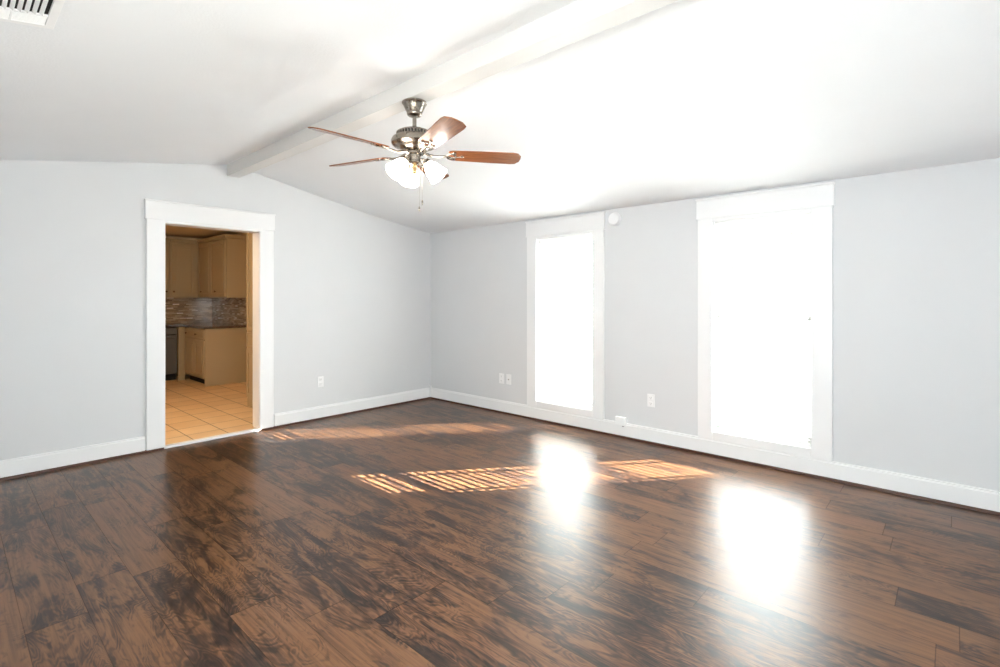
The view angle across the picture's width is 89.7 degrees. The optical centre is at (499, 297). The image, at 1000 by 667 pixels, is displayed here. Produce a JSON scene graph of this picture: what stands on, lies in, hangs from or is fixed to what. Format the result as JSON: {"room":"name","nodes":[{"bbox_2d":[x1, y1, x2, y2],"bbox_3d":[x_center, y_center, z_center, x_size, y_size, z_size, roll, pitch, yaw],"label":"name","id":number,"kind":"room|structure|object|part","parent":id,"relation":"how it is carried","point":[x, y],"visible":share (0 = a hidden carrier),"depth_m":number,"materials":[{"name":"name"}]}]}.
{"room":"empty living room","nodes":[
{"label":"empty living room","id":0,"kind":"room"},
{"bbox_2d":[165,236,199,375],"bbox_3d":[-6.365,0.138,7.754,0.100,2.376,3.690,0,0,42],"label":"wall","id":1,"kind":"structure","parent":0,"point":[174,237],"depth_m":8.61,"materials":[{"name":"paint"}]},
{"bbox_2d":[165,238,169,297],"bbox_3d":[-5.686,-0.492,8.172,0.349,0.975,0.480,0,0,42],"label":"upper cabinet","id":2,"kind":"object","parent":1,"relation":"attached to","point":[167,240],"visible":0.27,"depth_m":8.22,"materials":[{"name":"paint"}]},
{"bbox_2d":[169,238,197,297],"bbox_3d":[-5.381,-0.492,8.510,0.349,0.975,0.420,0,0,42],"label":"upper cabinet","id":3,"kind":"object","parent":1,"relation":"attached to","point":[183,253],"visible":0.91,"depth_m":8.40,"materials":[{"name":"paint"}]},
{"bbox_3d":[-5.391,-0.950,8.505,0.340,0.060,0.400,0,0,42],"label":"crown moulding","id":4,"kind":"part","parent":3,"relation":"part of","materials":[{"name":"paint"}]},
{"bbox_2d":[165,298,245,324],"bbox_3d":[-5.269,0.211,7.708,1.590,0.433,2.090,0,0,42],"label":"backsplash","id":5,"kind":"structure","parent":1,"relation":"attached to","point":[177,310],"depth_m":8.65,"materials":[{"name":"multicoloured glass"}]},
{"bbox_2d":[165,225,243,238],"bbox_3d":[-4.672,-1.090,6.227,4.660,0.080,3.690,0,0,42],"label":"ceiling","id":6,"kind":"structure","parent":0,"point":[176,231],"depth_m":8.06,"materials":[{"name":"paint"}]},
{"bbox_2d":[0,160,429,460],"bbox_3d":[-2.578,0.006,4.965,0.140,2.647,5.060,0,0,42],"label":"wall","id":7,"kind":"structure","parent":0,"point":[352,286],"depth_m":4.28,"materials":[{"name":"paint"}]},
{"bbox_2d":[0,436,144,477],"bbox_3d":[-3.633,1.248,3.678,0.018,0.123,1.735,0,0,42],"label":"baseboard","id":8,"kind":"structure","parent":7,"relation":"attached to","point":[32,463],"depth_m":3.95,"materials":[{"name":"paint"}]},
{"bbox_2d":[0,447,163,480],"bbox_3d":[-3.586,1.319,3.729,0.020,0.021,1.874,0,0,42],"label":"trim","id":9,"kind":"structure","parent":7,"relation":"attached to","point":[145,451],"depth_m":3.98,"materials":[{"name":"wood"}]},
{"bbox_2d":[144,198,275,449],"bbox_3d":[-2.729,0.238,4.778,0.186,2.183,1.118,0,0,42],"label":"door frame","id":10,"kind":"structure","parent":7,"relation":"in","point":[158,213],"depth_m":4.62,"materials":[{"name":"paint"}]},
{"bbox_3d":[-2.997,0.311,4.380,0.022,2.002,0.139,0,0,42],"label":"casing","id":11,"kind":"part","parent":10,"relation":"part of","materials":[{"name":"paint"}]},
{"bbox_3d":[-2.674,-0.759,4.728,0.036,0.188,1.118,0,0,42],"label":"head casing","id":12,"kind":"part","parent":10,"relation":"part of","materials":[{"name":"paint"}]},
{"bbox_3d":[-2.360,0.311,5.086,0.022,2.002,0.137,0,0,42],"label":"casing","id":13,"kind":"part","parent":10,"relation":"part of","materials":[{"name":"paint"}]},
{"bbox_2d":[317,376,323,386],"bbox_3d":[-1.970,0.920,5.527,0.010,0.116,0.072,0,0,42],"label":"outlet cover","id":14,"kind":"object","parent":7,"relation":"attached to","point":[320,380],"visible":1,"depth_m":5.52,"materials":[{"name":"white plastic"}]},
{"bbox_2d":[261,397,429,430],"bbox_3d":[-1.655,1.319,5.869,0.020,0.021,2.202,0,0,42],"label":"trim","id":15,"kind":"structure","parent":7,"relation":"attached to","point":[427,397],"depth_m":5.69,"materials":[{"name":"wood"}]},
{"bbox_2d":[274,388,429,425],"bbox_3d":[-1.614,1.248,5.917,0.018,0.123,2.075,0,0,42],"label":"baseboard","id":16,"kind":"structure","parent":7,"relation":"attached to","point":[288,417],"depth_m":5.75,"materials":[{"name":"paint"}]},
{"bbox_2d":[0,374,999,666],"bbox_3d":[-2.168,1.388,4.501,10.690,0.124,5.200,0,0,42],"label":"floor","id":17,"kind":"structure","parent":0,"point":[430,532],"depth_m":2.60,"materials":[{"name":"laminate"}]},
{"bbox_2d":[165,327,176,380],"bbox_3d":[-5.591,0.898,8.060,0.609,0.855,0.600,0,0,42],"label":"dishwasher","id":18,"kind":"object","parent":17,"relation":"on","point":[170,332],"visible":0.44,"depth_m":8.05,"materials":[{"name":"silver metal"}]},
{"bbox_3d":[-5.415,0.531,7.901,0.035,0.110,0.594,0,0,42],"label":"control panel","id":19,"kind":"part","parent":18,"relation":"part of","materials":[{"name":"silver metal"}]},
{"bbox_2d":[178,327,246,386],"bbox_3d":[-4.600,0.895,8.043,0.985,0.862,0.693,0,0,42],"label":"base cabinet","id":20,"kind":"object","parent":17,"relation":"on","point":[213,357],"depth_m":7.77,"materials":[{"name":"paint"}]},
{"bbox_3d":[-5.157,0.897,8.138,0.030,0.858,0.089,0,0,42],"label":"cabinet filler","id":21,"kind":"part","parent":20,"relation":"part of","materials":[{"name":"beige wood"}]},
{"bbox_3d":[-4.916,0.923,7.969,0.425,0.555,0.020,0,0,42],"label":"door","id":22,"kind":"part","parent":20,"relation":"part of","materials":[{"name":"paint"}]},
{"bbox_3d":[-4.756,0.556,7.825,0.855,0.140,0.020,0,0,42],"label":"drawer","id":23,"kind":"part","parent":20,"relation":"part of","materials":[{"name":"paint"}]},
{"bbox_3d":[-4.594,0.923,7.679,0.420,0.555,0.020,0,0,42],"label":"door","id":24,"kind":"part","parent":20,"relation":"part of","materials":[{"name":"paint"}]},
{"bbox_2d":[165,322,245,328],"bbox_3d":[-5.269,0.446,7.708,1.590,0.035,2.090,0,0,42],"label":"countertop","id":25,"kind":"structure","parent":20,"relation":"on","point":[201,325],"depth_m":7.99,"materials":[{"name":"stone"}]},
{"bbox_2d":[246,233,252,407],"bbox_3d":[-2.464,0.176,6.048,1.120,2.300,0.759,0,0,42],"label":"pantry cabinet","id":26,"kind":"object","parent":17,"relation":"on","point":[249,236],"visible":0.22,"depth_m":6.09,"materials":[{"name":"paint"}]},
{"bbox_3d":[-2.898,0.508,5.981,0.535,0.175,0.020,0,0,42],"label":"drawer","id":27,"kind":"part","parent":26,"relation":"part of","materials":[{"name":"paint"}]},
{"bbox_3d":[-2.898,0.911,5.981,0.535,0.590,0.020,0,0,42],"label":"door","id":28,"kind":"part","parent":26,"relation":"part of","materials":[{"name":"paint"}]},
{"bbox_3d":[-2.898,-0.264,5.981,0.535,1.320,0.020,0,0,42],"label":"door","id":29,"kind":"part","parent":26,"relation":"part of","materials":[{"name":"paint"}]},
{"bbox_2d":[0,0,999,232],"bbox_3d":[-0.386,-1.155,2.894,5.890,0.590,5.200,0,0,42],"label":"ceiling","id":30,"kind":"structure","parent":0,"point":[678,100],"depth_m":2.73,"materials":[{"name":"paint"}]},
{"bbox_2d":[0,0,64,29],"bbox_3d":[-1.618,-0.973,1.595,0.444,0.069,0.352,0,0,42],"label":"ceiling vent","id":31,"kind":"object","parent":30,"relation":"in","point":[36,13],"visible":1,"depth_m":1.74,"materials":[{"name":"paint"}]},
{"bbox_2d":[227,0,677,177],"bbox_3d":[-0.443,-1.230,2.935,5.750,0.120,0.115,0,0,42],"label":"ceiling beam","id":32,"kind":"structure","parent":30,"relation":"attached to","point":[578,20],"depth_m":2.61,"materials":[{"name":"paint"}]},
{"bbox_2d":[308,98,520,211],"bbox_3d":[-0.549,-0.841,2.967,1.284,0.658,1.228,0,0,42],"label":"ceiling fan","id":33,"kind":"object","parent":32,"relation":"hanging from","point":[414,141],"visible":1,"depth_m":2.95,"materials":[{"name":"brown wood"}]},
{"bbox_3d":[-0.805,-0.862,2.702,0.133,0.006,0.450,19,13,42],"label":"blade","id":34,"kind":"part","parent":33,"relation":"part of","materials":[{"name":"brown wood"}]},
{"bbox_3d":[-0.891,-0.862,3.192,0.450,0.006,0.133,0,14,26],"label":"blade","id":35,"kind":"part","parent":33,"relation":"part of","materials":[{"name":"brown wood"}]},
{"bbox_3d":[-0.587,-0.751,2.907,0.124,0.142,0.140,0,0,37],"label":"lamp shade","id":36,"kind":"part","parent":33,"relation":"part of","materials":[{"name":"white glass"}]},
{"bbox_3d":[-0.559,-0.751,3.122,0.124,0.142,0.140,0,0,-23],"label":"lamp shade","id":37,"kind":"part","parent":33,"relation":"part of","materials":[{"name":"white glass"}]},
{"bbox_3d":[-0.447,-0.807,2.998,0.075,0.055,0.054,0,0,7],"label":"light arm","id":38,"kind":"part","parent":33,"relation":"part of","materials":[{"name":"silver metal"}]},
{"bbox_3d":[-0.452,-0.862,3.425,0.133,0.006,0.450,-14,-2,8],"label":"blade","id":39,"kind":"part","parent":33,"relation":"part of","materials":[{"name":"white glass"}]},
{"bbox_3d":[-0.387,-0.751,2.990,0.140,0.142,0.124,0,0,7],"label":"lamp shade","id":40,"kind":"part","parent":33,"relation":"part of","materials":[{"name":"white glass"}]},
{"bbox_3d":[-0.312,-0.862,2.633,0.133,0.006,0.450,16,-7,-27],"label":"blade","id":41,"kind":"part","parent":33,"relation":"part of","materials":[{"name":"brown wood"}]},
{"bbox_3d":[-0.095,-0.862,3.080,0.450,0.006,0.133,0,-14,-10],"label":"blade","id":42,"kind":"part","parent":33,"relation":"part of","materials":[{"name":"brown wood"}]},
{"bbox_2d":[430,158,999,490],"bbox_3d":[1.308,0.235,4.772,5.890,2.190,0.140,0,0,42],"label":"wall","id":43,"kind":"structure","parent":0,"point":[916,252],"depth_m":3.58,"materials":[{"name":"paint"}]},
{"bbox_2d":[499,373,503,383],"bbox_3d":[0.018,0.933,5.835,0.072,0.116,0.010,0,0,42],"label":"outlet cover","id":44,"kind":"object","parent":43,"relation":"attached to","point":[501,376],"visible":1,"depth_m":5.83,"materials":[{"name":"white plastic"}]},
{"bbox_2d":[506,374,510,384],"bbox_3d":[0.097,0.933,5.759,0.072,0.116,0.018,0,0,42],"label":"outlet cover","id":45,"kind":"object","parent":43,"relation":"attached to","point":[508,376],"visible":1,"depth_m":5.76,"materials":[{"name":"white plastic"}]},
{"bbox_2d":[525,212,605,418],"bbox_3d":[0.701,0.172,5.291,0.991,2.029,0.168,0,0,42],"label":"window","id":46,"kind":"structure","parent":43,"relation":"in","point":[593,224],"depth_m":5.34,"materials":[{"name":"paint"}]},
{"bbox_3d":[0.352,0.256,5.526,0.130,1.862,0.022,0,0,42],"label":"casing","id":47,"kind":"part","parent":46,"relation":"part of","materials":[{"name":"paint"}]},
{"bbox_3d":[0.662,1.155,5.246,0.705,0.065,0.022,0,0,42],"label":"sill casing","id":48,"kind":"part","parent":46,"relation":"part of","materials":[{"name":"paint"}]},
{"bbox_2d":[539,235,591,407],"bbox_3d":[0.693,0.237,5.281,0.689,1.745,0.054,0,0,42],"label":"window blind","id":49,"kind":"object","parent":46,"relation":"attached to","point":[588,238],"visible":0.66,"depth_m":5.27,"materials":[{"name":"plastic"}]},
{"bbox_3d":[0.696,1.102,5.284,0.683,0.016,0.026,0,0,42],"label":"rail","id":50,"kind":"part","parent":49,"relation":"part of","materials":[{"name":"plastic"}]},
{"bbox_3d":[0.656,-0.744,5.242,0.991,0.197,0.036,0,0,42],"label":"head casing","id":51,"kind":"part","parent":46,"relation":"part of","materials":[{"name":"paint"}]},
{"bbox_3d":[0.730,0.632,5.322,0.695,0.960,0.026,0,0,42],"label":"sash","id":52,"kind":"part","parent":46,"relation":"part of","materials":[{"name":"glass"}]},
{"bbox_3d":[0.749,-0.236,5.343,0.695,0.798,0.026,0,0,42],"label":"sash","id":53,"kind":"part","parent":46,"relation":"part of","materials":[{"name":"glass"}]},
{"bbox_3d":[0.971,0.256,4.967,0.128,1.862,0.022,0,0,42],"label":"casing","id":54,"kind":"part","parent":46,"relation":"part of","materials":[{"name":"paint"}]},
{"bbox_2d":[608,212,620,225],"bbox_3d":[1.097,-0.760,4.839,0.132,0.132,0.044,0,0,42],"label":"smoke detector","id":55,"kind":"object","parent":43,"relation":"attached to","point":[614,219],"visible":1,"depth_m":4.82,"materials":[{"name":"white plastic"}]},
{"bbox_2d":[647,394,654,406],"bbox_3d":[1.382,0.939,4.605,0.072,0.116,0.010,0,0,42],"label":"outlet cover","id":56,"kind":"object","parent":43,"relation":"attached to","point":[650,397],"visible":1,"depth_m":4.60,"materials":[{"name":"white plastic"}]},
{"bbox_2d":[430,397,999,514],"bbox_3d":[1.203,1.319,4.760,5.750,0.021,0.020,0,0,42],"label":"trim","id":57,"kind":"structure","parent":43,"relation":"attached to","point":[586,429],"depth_m":3.95,"materials":[{"name":"wood"}]},
{"bbox_2d":[431,388,999,511],"bbox_3d":[1.203,1.248,4.761,5.750,0.123,0.018,0,0,42],"label":"baseboard","id":58,"kind":"structure","parent":43,"relation":"attached to","point":[983,498],"depth_m":3.93,"materials":[{"name":"paint"}]},
{"bbox_2d":[611,416,626,426],"bbox_3d":[1.137,1.176,4.809,0.153,0.086,0.034,0,0,42],"label":"phone jack","id":59,"kind":"object","parent":58,"relation":"on","point":[621,421],"visible":1,"depth_m":4.78,"materials":[{"name":"white plastic"}]},
{"bbox_2d":[695,182,834,460],"bbox_3d":[2.099,0.172,4.030,1.001,2.029,0.168,0,0,42],"label":"window","id":60,"kind":"structure","parent":43,"relation":"in","point":[818,200],"depth_m":3.93,"materials":[{"name":"paint"}]},
{"bbox_3d":[1.744,0.256,4.271,0.123,1.862,0.022,0,0,42],"label":"casing","id":61,"kind":"part","parent":60,"relation":"part of","materials":[{"name":"paint"}]},
{"bbox_3d":[2.055,1.155,3.990,0.716,0.065,0.022,0,0,42],"label":"sill casing","id":62,"kind":"part","parent":60,"relation":"part of","materials":[{"name":"paint"}]},
{"bbox_2d":[715,213,810,444],"bbox_3d":[2.086,0.237,4.024,0.700,1.745,0.054,0,0,42],"label":"window blind","id":63,"kind":"object","parent":60,"relation":"attached to","point":[791,218],"visible":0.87,"depth_m":4.00,"materials":[{"name":"plastic"}]},
{"bbox_3d":[2.089,1.102,4.027,0.694,0.016,0.026,0,0,42],"label":"rail","id":64,"kind":"part","parent":63,"relation":"part of","materials":[{"name":"plastic"}]},
{"bbox_3d":[2.123,0.632,4.065,0.706,0.960,0.026,0,0,42],"label":"sash","id":65,"kind":"part","parent":60,"relation":"part of","materials":[{"name":"glass"}]},
{"bbox_3d":[2.142,-0.236,4.086,0.706,0.798,0.026,0,0,42],"label":"sash","id":66,"kind":"part","parent":60,"relation":"part of","materials":[{"name":"glass"}]},
{"bbox_3d":[2.055,-0.744,3.981,1.001,0.197,0.036,0,0,42],"label":"head casing","id":67,"kind":"part","parent":60,"relation":"part of","materials":[{"name":"paint"}]},
{"bbox_3d":[2.371,0.256,3.705,0.134,1.862,0.022,0,0,42],"label":"casing","id":68,"kind":"part","parent":60,"relation":"part of","materials":[{"name":"paint"}]},
{"bbox_3d":[-3.432,0.138,7.527,4.560,2.376,0.100,0,0,42],"label":"wall","id":69,"kind":"structure","parent":0,"visible":0},
{"bbox_2d":[197,234,245,297],"bbox_3d":[-4.681,-0.492,8.344,1.590,0.975,0.359,0,0,42],"label":"upper cabinet","id":70,"kind":"object","parent":69,"relation":"attached to","point":[221,258],"visible":0.96,"depth_m":7.92,"materials":[{"name":"paint"}]},
{"bbox_3d":[-4.918,-0.463,8.369,0.565,0.875,0.020,0,0,42],"label":"door","id":71,"kind":"part","parent":70,"relation":"part of","materials":[{"name":"paint"}]},
{"bbox_3d":[-4.469,-0.463,7.963,0.625,0.875,0.020,0,0,42],"label":"door","id":72,"kind":"part","parent":70,"relation":"part of","materials":[{"name":"paint"}]},
{"bbox_3d":[-4.561,-0.950,8.242,1.275,0.060,0.350,0,0,42],"label":"crown moulding","id":73,"kind":"part","parent":70,"relation":"part of","materials":[{"name":"paint"}]}
]}

